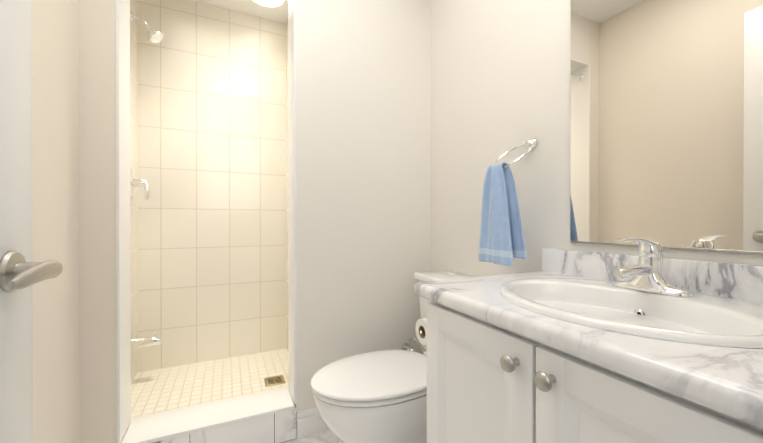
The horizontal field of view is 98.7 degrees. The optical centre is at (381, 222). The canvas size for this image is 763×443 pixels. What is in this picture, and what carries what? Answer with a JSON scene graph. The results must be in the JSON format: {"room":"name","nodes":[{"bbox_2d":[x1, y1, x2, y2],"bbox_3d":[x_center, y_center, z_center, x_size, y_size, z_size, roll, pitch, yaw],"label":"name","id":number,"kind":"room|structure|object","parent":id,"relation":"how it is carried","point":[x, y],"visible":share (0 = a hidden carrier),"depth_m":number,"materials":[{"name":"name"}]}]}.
{"room":"bathroom","nodes":[
{"label":"bathroom","id":0,"kind":"room"},
{"bbox_2d":[31,0,79,442],"bbox_3d":[-0.808,-0.256,0.404,0.100,2.600,1.800,0,0,-25],"label":"wall","id":1,"kind":"structure","parent":0,"point":[55,182],"depth_m":1.08,"materials":[{"name":"white paint"}]},
{"bbox_2d":[193,0,287,23],"bbox_3d":[-0.930,-1.450,1.849,0.876,0.100,0.629,0,0,-25],"label":"ceiling","id":2,"kind":"structure","parent":0,"point":[250,7],"depth_m":2.14,"materials":[{"name":"white paint"}]},
{"bbox_2d":[251,0,287,7],"bbox_3d":[-0.701,-1.384,1.997,0.250,0.034,0.250,0,0,-25],"label":"light","id":3,"kind":"object","parent":2,"relation":"attached to","point":[272,3],"visible":0.98,"depth_m":2.05,"materials":[{"name":"white"}]},
{"bbox_2d":[78,0,430,442],"bbox_3d":[-0.505,-0.260,1.623,1.684,2.600,0.150,0,0,-25],"label":"wall","id":4,"kind":"structure","parent":0,"point":[363,162],"depth_m":1.67,"materials":[{"name":"white paint"}]},
{"bbox_2d":[115,0,130,442],"bbox_3d":[-1.071,-0.172,1.359,0.012,2.094,0.161,0,0,-25],"label":"trim","id":5,"kind":"structure","parent":4,"relation":"attached to","point":[123,290],"depth_m":1.33,"materials":[{"name":"white"}]},
{"bbox_2d":[121,387,295,442],"bbox_3d":[-0.765,0.958,1.518,0.697,0.166,0.206,0,0,-25],"label":"shower curb","id":6,"kind":"structure","parent":4,"relation":"attached to","point":[268,416],"depth_m":1.49,"materials":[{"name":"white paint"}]},
{"bbox_2d":[288,0,295,403],"bbox_3d":[-0.451,-0.173,1.650,0.012,2.094,0.161,0,0,-25],"label":"trim","id":7,"kind":"structure","parent":4,"relation":"attached to","point":[292,196],"depth_m":1.61,"materials":[{"name":"white"}]},
{"bbox_2d":[297,408,328,438],"bbox_3d":[-0.058,0.978,1.745,0.774,0.124,0.015,0,0,-25],"label":"baseboard","id":8,"kind":"structure","parent":4,"relation":"attached to","point":[310,422],"depth_m":1.60,"materials":[{"name":"white"}]},
{"bbox_2d":[402,336,424,352],"bbox_3d":[0.185,0.666,1.748,0.062,0.102,0.216,0,0,-25],"label":"supply valve","id":9,"kind":"object","parent":4,"relation":"attached to","point":[405,346],"visible":0.62,"depth_m":1.79,"materials":[{"name":"silver metal"}]},
{"bbox_2d":[283,430,342,442],"bbox_3d":[-0.078,1.093,0.833,1.784,0.100,1.950,0,0,-25],"label":"floor","id":10,"kind":"structure","parent":0,"point":[328,436],"depth_m":1.57,"materials":[{"name":"tile"}]},
{"bbox_2d":[311,270,476,442],"bbox_3d":[0.097,0.644,1.385,0.788,0.794,0.448,0,0,-25],"label":"toilet","id":11,"kind":"object","parent":10,"relation":"on","point":[376,397],"visible":0.54,"depth_m":1.20,"materials":[{"name":"white ceramic"}]},
{"bbox_2d":[414,237,762,442],"bbox_3d":[0.539,0.538,0.684,0.587,1.010,0.909,0,0,-25],"label":"bathroom vanity","id":12,"kind":"object","parent":10,"relation":"on","point":[649,344],"visible":1,"depth_m":0.64,"materials":[{"name":"white wood"}]},
{"bbox_2d":[415,318,426,344],"bbox_3d":[0.201,0.354,1.066,0.138,0.082,0.134,0,0,-25],"label":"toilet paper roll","id":13,"kind":"object","parent":12,"relation":"attached to","point":[421,329],"visible":0.12,"depth_m":1.06,"materials":[{"name":"white paper"}]},
{"bbox_2d":[431,0,762,276],"bbox_3d":[0.685,-0.258,1.187,0.100,2.600,1.950,0,0,-25],"label":"wall","id":14,"kind":"structure","parent":0,"point":[500,77],"depth_m":1.41,"materials":[{"name":"white paint"}]},
{"bbox_2d":[492,137,536,168],"bbox_3d":[0.505,-0.262,1.251,0.170,0.141,0.178,0,0,-25],"label":"towel ring","id":15,"kind":"object","parent":14,"relation":"attached to","point":[530,143],"visible":0.85,"depth_m":1.26,"materials":[{"name":"silver metal"}]},
{"bbox_2d":[478,162,526,266],"bbox_3d":[0.441,-0.033,1.229,0.084,0.373,0.199,0,0,-18],"label":"hanging towel","id":16,"kind":"object","parent":15,"relation":"hanging from","point":[501,241],"visible":1,"depth_m":1.19,"materials":[{"name":"blue fabric"}]},
{"bbox_2d":[570,0,762,253],"bbox_3d":[0.820,-0.454,0.767,0.008,1.046,0.796,0,0,-25],"label":"wall mirror","id":17,"kind":"object","parent":14,"relation":"attached to","point":[666,144],"visible":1,"depth_m":0.88,"materials":[{"name":"grey mirror"}]},
{"bbox_3d":[-0.930,0.969,1.857,0.876,0.142,0.628,0,0,-25],"label":"floor","id":18,"kind":"structure","parent":0,"visible":0},
{"bbox_2d":[128,348,289,427],"bbox_3d":[-0.929,0.894,1.853,0.860,0.008,0.620,0,0,-25],"label":"mosaic shower floor","id":19,"kind":"structure","parent":18,"relation":"on","point":[155,391],"depth_m":1.84,"materials":[{"name":"beige tile"}]},
{"bbox_2d":[264,375,284,386],"bbox_3d":[-0.601,0.888,1.843,0.104,0.006,0.104,0,0,-25],"label":"floor drain","id":20,"kind":"object","parent":19,"relation":"on","point":[273,380],"visible":1,"depth_m":1.84,"materials":[{"name":"gold metal"}]},
{"bbox_3d":[-0.311,-0.254,-0.291,0.210,2.600,0.120,0,0,-25],"label":"wall","id":21,"kind":"structure","parent":0,"visible":0},
{"bbox_2d":[0,0,62,442],"bbox_3d":[-0.412,-0.026,0.197,0.105,2.118,0.782,0,0,-25],"label":"door","id":22,"kind":"structure","parent":21,"relation":"in","point":[21,273],"depth_m":0.50,"materials":[{"name":"white wood"}]},
{"bbox_3d":[-1.083,-0.261,2.179,0.876,2.600,0.092,0,0,-25],"label":"wall","id":23,"kind":"structure","parent":0,"visible":0},
{"bbox_2d":[137,0,286,371],"bbox_3d":[-1.062,-0.252,2.134,0.876,2.298,0.008,0,0,-25],"label":"shower wall tile","id":24,"kind":"structure","parent":23,"relation":"attached to","point":[211,136],"depth_m":2.11,"materials":[{"name":"beige tile"}]},
{"bbox_3d":[-1.388,-0.260,1.689,0.092,2.600,0.720,0,0,-25],"label":"wall","id":25,"kind":"structure","parent":0,"visible":0},
{"bbox_2d":[130,0,137,382],"bbox_3d":[-1.321,-0.251,1.665,0.008,2.298,0.620,0,0,-25],"label":"shower wall tile","id":26,"kind":"structure","parent":25,"relation":"attached to","point":[133,199],"depth_m":1.87,"materials":[{"name":"beige tile"}]},
{"bbox_2d":[130,168,149,199],"bbox_3d":[-1.345,-0.214,1.831,0.090,0.173,0.160,0,0,-25],"label":"shower valve","id":27,"kind":"object","parent":26,"relation":"attached to","point":[134,182],"visible":0.88,"depth_m":1.82,"materials":[{"name":"silver metal"}]},
{"bbox_2d":[130,9,162,42],"bbox_3d":[-1.313,-1.097,1.832,0.152,0.156,0.080,0,0,-25],"label":"shower head","id":28,"kind":"object","parent":26,"relation":"attached to","point":[155,36],"visible":0.96,"depth_m":1.83},
{"bbox_2d":[131,331,161,348],"bbox_3d":[-1.323,0.656,1.844,0.138,0.075,0.054,0,0,-25],"label":"spout","id":29,"kind":"object","parent":26,"relation":"attached to","point":[139,342],"visible":1,"depth_m":1.82,"materials":[{"name":"silver metal"}]},
{"bbox_3d":[-0.512,-0.261,2.100,0.092,2.600,0.720,0,0,-25],"label":"wall","id":30,"kind":"structure","parent":0,"visible":0},
{"bbox_2d":[286,20,287,349],"bbox_3d":[-0.536,-0.252,2.034,0.008,2.298,0.620,0,0,-25],"label":"shower wall tile","id":31,"kind":"structure","parent":30,"relation":"attached to","point":[287,169],"depth_m":2.28,"materials":[{"name":"beige tile"}]}
]}

